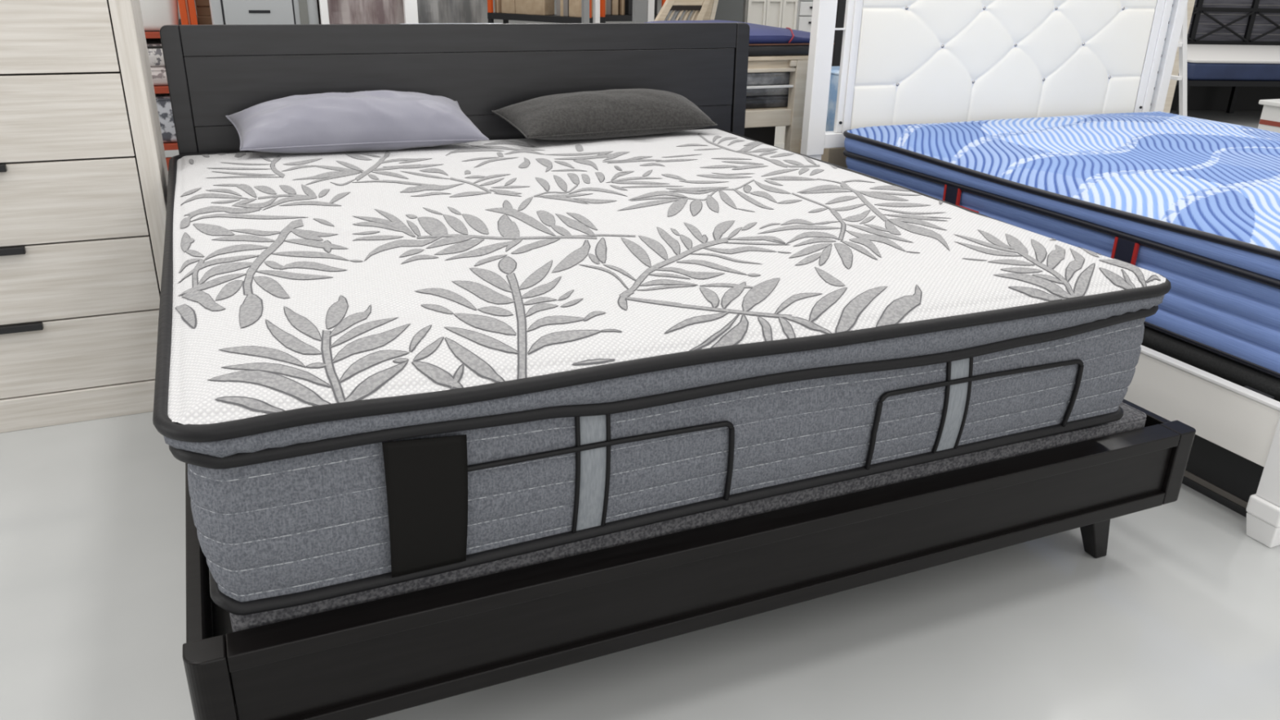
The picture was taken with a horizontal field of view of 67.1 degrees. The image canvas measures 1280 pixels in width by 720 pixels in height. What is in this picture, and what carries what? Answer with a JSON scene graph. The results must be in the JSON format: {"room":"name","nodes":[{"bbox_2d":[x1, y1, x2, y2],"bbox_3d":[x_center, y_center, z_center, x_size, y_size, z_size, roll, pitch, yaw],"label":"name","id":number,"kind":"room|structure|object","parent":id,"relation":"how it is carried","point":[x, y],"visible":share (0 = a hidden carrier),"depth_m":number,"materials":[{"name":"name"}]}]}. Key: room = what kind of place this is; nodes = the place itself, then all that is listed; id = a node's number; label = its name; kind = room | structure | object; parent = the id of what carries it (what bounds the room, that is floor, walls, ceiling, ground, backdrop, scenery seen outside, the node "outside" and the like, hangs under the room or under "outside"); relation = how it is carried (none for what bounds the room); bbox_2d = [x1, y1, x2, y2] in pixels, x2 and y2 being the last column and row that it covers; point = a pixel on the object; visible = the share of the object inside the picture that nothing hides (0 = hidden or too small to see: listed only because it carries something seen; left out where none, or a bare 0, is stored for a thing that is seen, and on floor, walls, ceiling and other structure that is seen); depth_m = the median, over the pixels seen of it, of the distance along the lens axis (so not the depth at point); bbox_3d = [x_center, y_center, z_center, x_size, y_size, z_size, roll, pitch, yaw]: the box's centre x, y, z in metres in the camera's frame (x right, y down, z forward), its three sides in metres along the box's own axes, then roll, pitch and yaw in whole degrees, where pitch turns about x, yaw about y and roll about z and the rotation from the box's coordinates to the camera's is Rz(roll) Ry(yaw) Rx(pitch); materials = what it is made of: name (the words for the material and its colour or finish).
{"room":"store","nodes":[
{"label":"store","id":0,"kind":"room"},
{"bbox_2d":[0,0,1279,719],"bbox_3d":[0.358,-4.559,14.647,31.000,0.100,43.000,-8,24,-22],"label":"floor","id":1,"kind":"structure","parent":0,"point":[1179,619],"depth_m":2.10,"materials":[{"name":"concrete"}]},
{"bbox_2d":[0,0,168,432],"bbox_3d":[-1.994,-0.511,2.839,1.094,1.375,0.544,-8,24,-22],"label":"dresser","id":2,"kind":"object","parent":1,"relation":"on","point":[84,171],"visible":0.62,"depth_m":2.77,"materials":[{"name":"beige wood"}]},
{"bbox_2d":[144,0,198,169],"bbox_3d":[-2.897,-1.958,4.679,3.720,2.600,1.120,-8,24,-22],"label":"rack","id":3,"kind":"object","parent":1,"relation":"on","point":[187,7],"visible":0.02,"depth_m":4.53,"materials":[{"name":"metal"}]},
{"bbox_2d":[150,66,168,85],"bbox_3d":[-3.369,-1.393,4.636,2.194,0.086,1.004,-8,24,-22],"label":"mattress","id":4,"kind":"object","parent":3,"relation":"on","point":[158,73],"visible":0.02,"depth_m":4.59,"materials":[{"name":"fabric"}]},
{"bbox_2d":[146,38,164,66],"bbox_3d":[-3.367,-1.481,4.600,2.194,0.101,1.004,-8,24,-22],"label":"mattress","id":5,"kind":"object","parent":4,"relation":"on","point":[154,47],"visible":0.04,"depth_m":4.55,"materials":[{"name":"fabric"}]},
{"bbox_2d":[139,0,179,31],"bbox_3d":[-3.364,-1.713,4.509,2.194,0.283,0.994,-8,24,-22],"label":"mattress","id":6,"kind":"object","parent":3,"relation":"on","point":[156,14],"visible":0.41,"depth_m":4.50,"materials":[{"name":"white fabric"}]},
{"bbox_2d":[155,93,177,142],"bbox_3d":[-3.378,-1.204,4.713,2.184,0.220,1.004,-8,24,-22],"label":"mattress","id":7,"kind":"object","parent":3,"relation":"on","point":[165,113],"visible":0.04,"depth_m":4.66,"materials":[{"name":"fabric"}]},
{"bbox_2d":[196,13,212,24],"bbox_3d":[-1.995,-1.754,4.943,0.502,0.045,0.501,-8,24,-22],"label":"carton","id":8,"kind":"object","parent":3,"relation":"on","point":[202,20],"visible":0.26,"depth_m":4.65,"materials":[{"name":"brown cardboard"}]},
{"bbox_2d":[195,3,211,16],"bbox_3d":[-1.994,-1.796,4.928,0.502,0.044,0.498,-8,24,-22],"label":"carton","id":9,"kind":"object","parent":8,"relation":"on","point":[201,11],"visible":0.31,"depth_m":4.64,"materials":[{"name":"brown cardboard"}]},
{"bbox_2d":[195,0,209,6],"bbox_3d":[-1.993,-1.836,4.909,0.502,0.044,0.501,-8,24,-22],"label":"carton","id":10,"kind":"object","parent":9,"relation":"on","point":[198,2],"visible":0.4,"depth_m":4.62,"materials":[{"name":"brown cardboard"}]},
{"bbox_2d":[208,0,319,24],"bbox_3d":[-1.650,-1.312,4.298,0.417,1.750,0.423,-8,24,-22],"label":"tall cabinet","id":11,"kind":"object","parent":1,"relation":"on","point":[222,11],"visible":0.09,"depth_m":4.03,"materials":[{"name":"grey wood"}]},
{"bbox_2d":[316,0,404,23],"bbox_3d":[-1.267,-1.431,4.391,0.362,1.915,0.247,-8,24,-22],"label":"mattress","id":12,"kind":"object","parent":1,"relation":"on","point":[340,11],"visible":0.1,"depth_m":4.24,"materials":[{"name":"fabric"}]},
{"bbox_2d":[319,0,418,23],"bbox_3d":[-1.172,-1.259,4.261,0.408,1.700,0.035,-8,24,-22],"label":"frame","id":13,"kind":"object","parent":1,"relation":"on","point":[410,6],"visible":0.02,"depth_m":4.20,"materials":[{"name":"paint"}]},
{"bbox_2d":[417,0,483,23],"bbox_3d":[-0.909,-1.484,4.538,0.296,1.915,0.248,-8,24,-22],"label":"mattress","id":14,"kind":"object","parent":1,"relation":"on","point":[428,11],"visible":0.12,"depth_m":4.38,"materials":[{"name":"grey fabric"}]},
{"bbox_2d":[487,0,605,23],"bbox_3d":[-1.352,-5.559,13.700,1.750,2.400,0.450,13,25,26],"label":"storage rack","id":15,"kind":"object","parent":1,"relation":"on","point":[491,15],"visible":0.33,"depth_m":13.77,"materials":[{"name":"black"}]},
{"bbox_2d":[494,0,502,13],"bbox_3d":[-2.016,-5.511,14.106,0.110,0.801,0.262,13,25,26],"label":"carton","id":16,"kind":"object","parent":15,"relation":"on","point":[497,2],"visible":0.48,"depth_m":14.12,"materials":[{"name":"brown cardboard"}]},
{"bbox_2d":[501,0,515,13],"bbox_3d":[-1.853,-5.497,14.015,0.240,0.851,0.262,13,25,26],"label":"carton","id":17,"kind":"object","parent":15,"relation":"on","point":[507,6],"visible":0.7,"depth_m":14.04,"materials":[{"name":"cardboard"}]},
{"bbox_2d":[515,0,554,14],"bbox_3d":[-1.517,-5.396,13.856,0.510,0.801,0.262,13,25,26],"label":"carton","id":18,"kind":"object","parent":15,"relation":"on","point":[522,6],"visible":1,"depth_m":13.86,"materials":[{"name":"cardboard"}]},
{"bbox_2d":[487,12,605,22],"bbox_3d":[-1.365,-4.952,13.952,1.750,0.085,0.450,13,25,26],"label":"shelf","id":19,"kind":"object","parent":15,"relation":"attached to","point":[554,18],"depth_m":13.77,"materials":[{"name":"black metal"}]},
{"bbox_2d":[556,0,568,16],"bbox_3d":[-1.034,-5.331,13.595,0.190,0.901,0.262,13,25,26],"label":"carton","id":20,"kind":"object","parent":15,"relation":"on","point":[562,6],"visible":0.7,"depth_m":13.62,"materials":[{"name":"grey cardboard"}]},
{"bbox_2d":[568,0,592,17],"bbox_3d":[-0.803,-5.241,13.494,0.300,0.821,0.262,13,25,26],"label":"carton","id":21,"kind":"object","parent":15,"relation":"on","point":[575,6],"visible":0.48,"depth_m":13.52,"materials":[{"name":"cardboard"}]},
{"bbox_2d":[581,0,599,22],"bbox_3d":[-0.383,-2.875,7.365,0.192,2.340,0.300,-8,24,-22],"label":"upright","id":22,"kind":"object","parent":1,"relation":"on","point":[584,3],"visible":0.02,"depth_m":7.40,"materials":[{"name":"grey metal"}]},
{"bbox_2d":[604,0,666,21],"bbox_3d":[-0.199,-5.763,14.256,1.150,2.400,0.450,-8,24,-22],"label":"storage rack","id":23,"kind":"object","parent":1,"relation":"on","point":[624,17],"visible":0.02,"depth_m":14.25,"materials":[{"name":"black metal"}]},
{"bbox_2d":[604,0,610,14],"bbox_3d":[-0.568,-5.510,14.182,0.210,0.801,0.262,-8,24,-22],"label":"carton","id":24,"kind":"object","parent":23,"relation":"on","point":[607,2],"visible":0.24,"depth_m":14.21,"materials":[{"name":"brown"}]},
{"bbox_2d":[610,0,617,14],"bbox_3d":[-0.410,-5.533,14.247,0.095,0.801,0.262,-8,24,-22],"label":"carton","id":25,"kind":"object","parent":23,"relation":"on","point":[614,3],"visible":0.74,"depth_m":14.25,"materials":[{"name":"cardboard"}]},
{"bbox_2d":[617,0,624,14],"bbox_3d":[-0.302,-5.549,14.291,0.070,0.801,0.262,-8,24,-22],"label":"carton","id":26,"kind":"object","parent":23,"relation":"on","point":[620,2],"visible":0.67,"depth_m":14.30,"materials":[{"name":"brown cardboard"}]},
{"bbox_2d":[604,13,666,21],"bbox_3d":[-0.213,-5.156,14.508,1.150,0.085,0.450,-8,24,-22],"label":"shelf","id":27,"kind":"object","parent":23,"relation":"attached to","point":[624,17],"depth_m":14.25,"materials":[{"name":"black metal"}]},
{"bbox_2d":[624,0,657,14],"bbox_3d":[0.001,-5.640,14.396,0.470,0.901,0.262,-8,24,-22],"label":"carton","id":28,"kind":"object","parent":23,"relation":"on","point":[628,3],"visible":0.43,"depth_m":14.38,"materials":[{"name":"black cardboard"}]},
{"bbox_2d":[631,0,654,22],"bbox_3d":[0.023,-2.935,7.532,0.225,2.340,0.300,-8,24,-22],"label":"upright","id":29,"kind":"object","parent":1,"relation":"on","point":[643,11],"visible":0.02,"depth_m":7.56,"materials":[{"name":"grey"}]},
{"bbox_2d":[160,22,1195,719],"bbox_3d":[-0.117,-0.260,2.655,2.144,1.131,2.154,-8,24,-22],"label":"platform bed","id":30,"kind":"object","parent":1,"relation":"on","point":[380,657],"visible":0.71,"depth_m":1.94,"materials":[{"name":"black wood"}]},
{"bbox_2d":[229,401,1146,632],"bbox_3d":[-0.126,-0.038,2.739,1.992,0.154,2.006,-8,24,-22],"label":"foundation","id":31,"kind":"object","parent":30,"relation":"on","point":[1132,419],"visible":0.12,"depth_m":1.81,"materials":[{"name":"grey fabric"}]},
{"bbox_2d":[152,128,1171,615],"bbox_3d":[-0.169,-0.265,2.593,1.973,0.377,2.092,-8,24,-22],"label":"mattress","id":32,"kind":"object","parent":31,"relation":"on","point":[375,369],"visible":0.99,"depth_m":1.78,"materials":[{"name":"white fabric"}]},
{"bbox_2d":[225,89,488,153],"bbox_3d":[-0.895,-0.764,3.074,0.778,0.180,0.250,-8,24,-22],"label":"pillow","id":33,"kind":"object","parent":32,"relation":"on","point":[379,119],"visible":1,"depth_m":3.00,"materials":[{"name":"white fabric"}]},
{"bbox_2d":[492,88,717,139],"bbox_3d":[-0.104,-0.865,3.385,0.779,0.152,0.283,-8,24,-22],"label":"pillow","id":34,"kind":"object","parent":32,"relation":"on","point":[631,112],"visible":1,"depth_m":3.31,"materials":[{"name":"grey fabric"}]},
{"bbox_2d":[653,0,710,21],"bbox_3d":[0.040,-1.894,6.158,1.138,1.430,0.040,-8,24,-22],"label":"headboard","id":35,"kind":"object","parent":1,"relation":"on","point":[701,6],"visible":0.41,"depth_m":6.12,"materials":[{"name":"brown wood"}]},
{"bbox_2d":[679,0,718,20],"bbox_3d":[0.312,-2.002,6.394,0.564,1.500,0.040,-8,24,-22],"label":"board","id":36,"kind":"object","parent":1,"relation":"on","point":[710,12],"visible":0.02,"depth_m":6.32,"materials":[{"name":"beige wood"}]},
{"bbox_2d":[675,0,743,22],"bbox_3d":[0.483,-2.380,6.792,0.280,1.900,0.515,-8,24,-22],"label":"tall cabinet","id":37,"kind":"object","parent":1,"relation":"on","point":[726,10],"visible":0.02,"depth_m":6.55,"materials":[{"name":"grey wood"}]},
{"bbox_2d":[742,0,798,148],"bbox_3d":[0.823,-2.480,6.922,0.400,2.000,0.495,-8,24,-22],"label":"wardrobe","id":38,"kind":"object","parent":1,"relation":"on","point":[775,13],"visible":0.27,"depth_m":6.72,"materials":[{"name":"white paint"}]},
{"bbox_2d":[744,55,808,153],"bbox_3d":[0.035,-1.007,4.683,1.340,0.963,0.900,-8,24,-22],"label":"bunk bed","id":39,"kind":"object","parent":1,"relation":"on","point":[760,124],"visible":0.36,"depth_m":4.39,"materials":[{"name":"beige wood"}]},
{"bbox_2d":[745,94,788,108],"bbox_3d":[0.062,-1.257,4.573,1.198,0.054,0.752,-8,24,-22],"label":"mattress","id":40,"kind":"object","parent":39,"relation":"on","point":[781,100],"visible":0.07,"depth_m":4.42,"materials":[{"name":"grey fabric"}]},
{"bbox_2d":[746,84,789,96],"bbox_3d":[0.063,-1.304,4.553,1.198,0.046,0.752,-8,24,-22],"label":"mattress","id":41,"kind":"object","parent":40,"relation":"on","point":[782,91],"visible":0.02,"depth_m":4.40,"materials":[{"name":"fabric"}]},
{"bbox_2d":[746,71,790,85],"bbox_3d":[0.065,-1.355,4.532,1.198,0.064,0.752,-8,24,-22],"label":"mattress","id":42,"kind":"object","parent":41,"relation":"on","point":[767,77],"visible":0.04,"depth_m":4.38,"materials":[{"name":"fabric"}]},
{"bbox_2d":[748,42,834,56],"bbox_3d":[0.411,-1.522,4.618,0.688,0.052,0.868,-8,24,-22],"label":"tray","id":43,"kind":"object","parent":39,"relation":"on","point":[754,49],"visible":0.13,"depth_m":4.27,"materials":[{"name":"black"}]},
{"bbox_2d":[644,19,810,44],"bbox_3d":[0.445,-1.562,4.562,0.638,0.064,0.801,-8,24,-22],"label":"mattress","id":44,"kind":"object","parent":43,"relation":"on","point":[758,33],"visible":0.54,"depth_m":4.28,"materials":[{"name":"blue fabric"}]},
{"bbox_2d":[795,0,813,31],"bbox_3d":[1.220,-2.213,7.214,0.455,1.300,0.512,-8,24,-22],"label":"chest","id":45,"kind":"object","parent":1,"relation":"on","point":[804,14],"visible":0.12,"depth_m":6.81,"materials":[{"name":"white paint"}]},
{"bbox_2d":[798,138,848,168],"bbox_3d":[1.458,-0.788,4.700,1.500,0.605,0.245,-8,24,-22],"label":"carton","id":46,"kind":"object","parent":1,"relation":"on","point":[835,156],"visible":0.16,"depth_m":4.24,"materials":[{"name":"beige cardboard"}]},
{"bbox_2d":[825,66,839,131],"bbox_3d":[1.468,-1.217,4.526,1.479,0.319,0.264,-8,24,-22],"label":"mattress","id":47,"kind":"object","parent":46,"relation":"on","point":[834,76],"visible":0.06,"depth_m":4.17,"materials":[{"name":"blue fabric"}]},
{"bbox_2d":[831,0,846,66],"bbox_3d":[1.274,-1.789,5.411,0.500,1.900,0.100,-8,24,-22],"label":"tall cabinet","id":48,"kind":"object","parent":1,"relation":"on","point":[841,6],"visible":0.03,"depth_m":5.27,"materials":[{"name":"black"}]},
{"bbox_2d":[800,0,1279,547],"bbox_3d":[2.031,-0.824,3.389,2.028,1.700,2.206,-8,24,-22],"label":"upholstered bed","id":49,"kind":"object","parent":1,"relation":"on","point":[902,62],"visible":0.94,"depth_m":4.07,"materials":[{"name":"white leather"}]},
{"bbox_2d":[1141,325,1279,401],"bbox_3d":[2.040,-0.328,3.592,1.785,0.177,1.994,-8,24,-22],"label":"foundation","id":50,"kind":"object","parent":49,"relation":"on","point":[1229,370],"visible":0.04,"depth_m":2.59,"materials":[{"name":"black fabric"}]},
{"bbox_2d":[843,111,1279,378],"bbox_3d":[2.041,-0.576,3.486,1.818,0.358,2.033,-8,24,-22],"label":"mattress","id":51,"kind":"object","parent":50,"relation":"on","point":[1190,202],"visible":0.84,"depth_m":3.02,"materials":[{"name":"blue fabric"}]},
{"bbox_2d":[1170,6,1186,115],"bbox_3d":[2.818,-1.532,5.333,0.555,1.550,0.450,-8,24,-22],"label":"ladder shelf","id":52,"kind":"object","parent":1,"relation":"on","point":[1182,77],"visible":0.14,"depth_m":5.10,"materials":[{"name":"white paint"}]},
{"bbox_2d":[1163,0,1195,112],"bbox_3d":[3.402,-2.260,6.664,0.543,1.900,0.450,-8,24,-22],"label":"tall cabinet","id":53,"kind":"object","parent":1,"relation":"on","point":[1190,4],"visible":0.02,"depth_m":6.65,"materials":[{"name":"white wood"}]},
{"bbox_2d":[1182,434,1264,517],"bbox_3d":[1.998,-0.088,3.624,1.610,0.160,1.915,-8,24,-22],"label":"drawer","id":54,"kind":"object","parent":1,"relation":"on","point":[1228,478],"visible":0.02,"depth_m":2.63,"materials":[{"name":"black laminate"}]},
{"bbox_2d":[1170,0,1279,114],"bbox_3d":[6.409,-3.333,10.078,2.860,1.390,2.090,-2,23,-7],"label":"bed","id":55,"kind":"object","parent":1,"relation":"on","point":[1207,26],"visible":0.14,"depth_m":10.94,"materials":[{"name":"black metal"}]},
{"bbox_2d":[1177,44,1279,80],"bbox_3d":[6.411,-3.134,10.112,2.768,0.185,1.988,-2,23,-7],"label":"mattress","id":56,"kind":"object","parent":55,"relation":"on","point":[1204,61],"visible":0.48,"depth_m":9.14,"materials":[{"name":"white fabric"}]},
{"bbox_2d":[1257,98,1279,133],"bbox_3d":[4.529,-1.411,6.415,0.610,0.570,0.600,-8,24,-22],"label":"nightstand","id":57,"kind":"object","parent":1,"relation":"on","point":[1269,120],"visible":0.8,"depth_m":6.41,"materials":[{"name":"white paint"}]},
{"bbox_3d":[-0.687,-0.350,3.956,0.474,0.276,0.364,-8,24,-22],"label":"mattress","id":58,"kind":"object","parent":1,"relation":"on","visible":0},
{"bbox_3d":[-0.681,-0.605,3.850,0.474,0.276,0.364,-8,24,-22],"label":"mattress","id":59,"kind":"object","parent":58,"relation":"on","visible":0},
{"bbox_3d":[-0.676,-0.861,3.744,0.474,0.276,0.364,-8,24,-22],"label":"mattress","id":60,"kind":"object","parent":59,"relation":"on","visible":0},
{"bbox_2d":[423,22,502,23],"bbox_3d":[-0.670,-1.116,3.638,0.474,0.276,0.364,-8,24,-22],"label":"mattress","id":61,"kind":"object","parent":60,"relation":"on","point":[424,23],"visible":0.05,"depth_m":3.71,"materials":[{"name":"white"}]},
{"bbox_2d":[1190,3,1279,34],"bbox_3d":[14.728,-9.952,19.162,0.200,7.000,43.000,-8,24,-22],"label":"wall","id":62,"kind":"structure","parent":0,"point":[1194,3],"depth_m":22.11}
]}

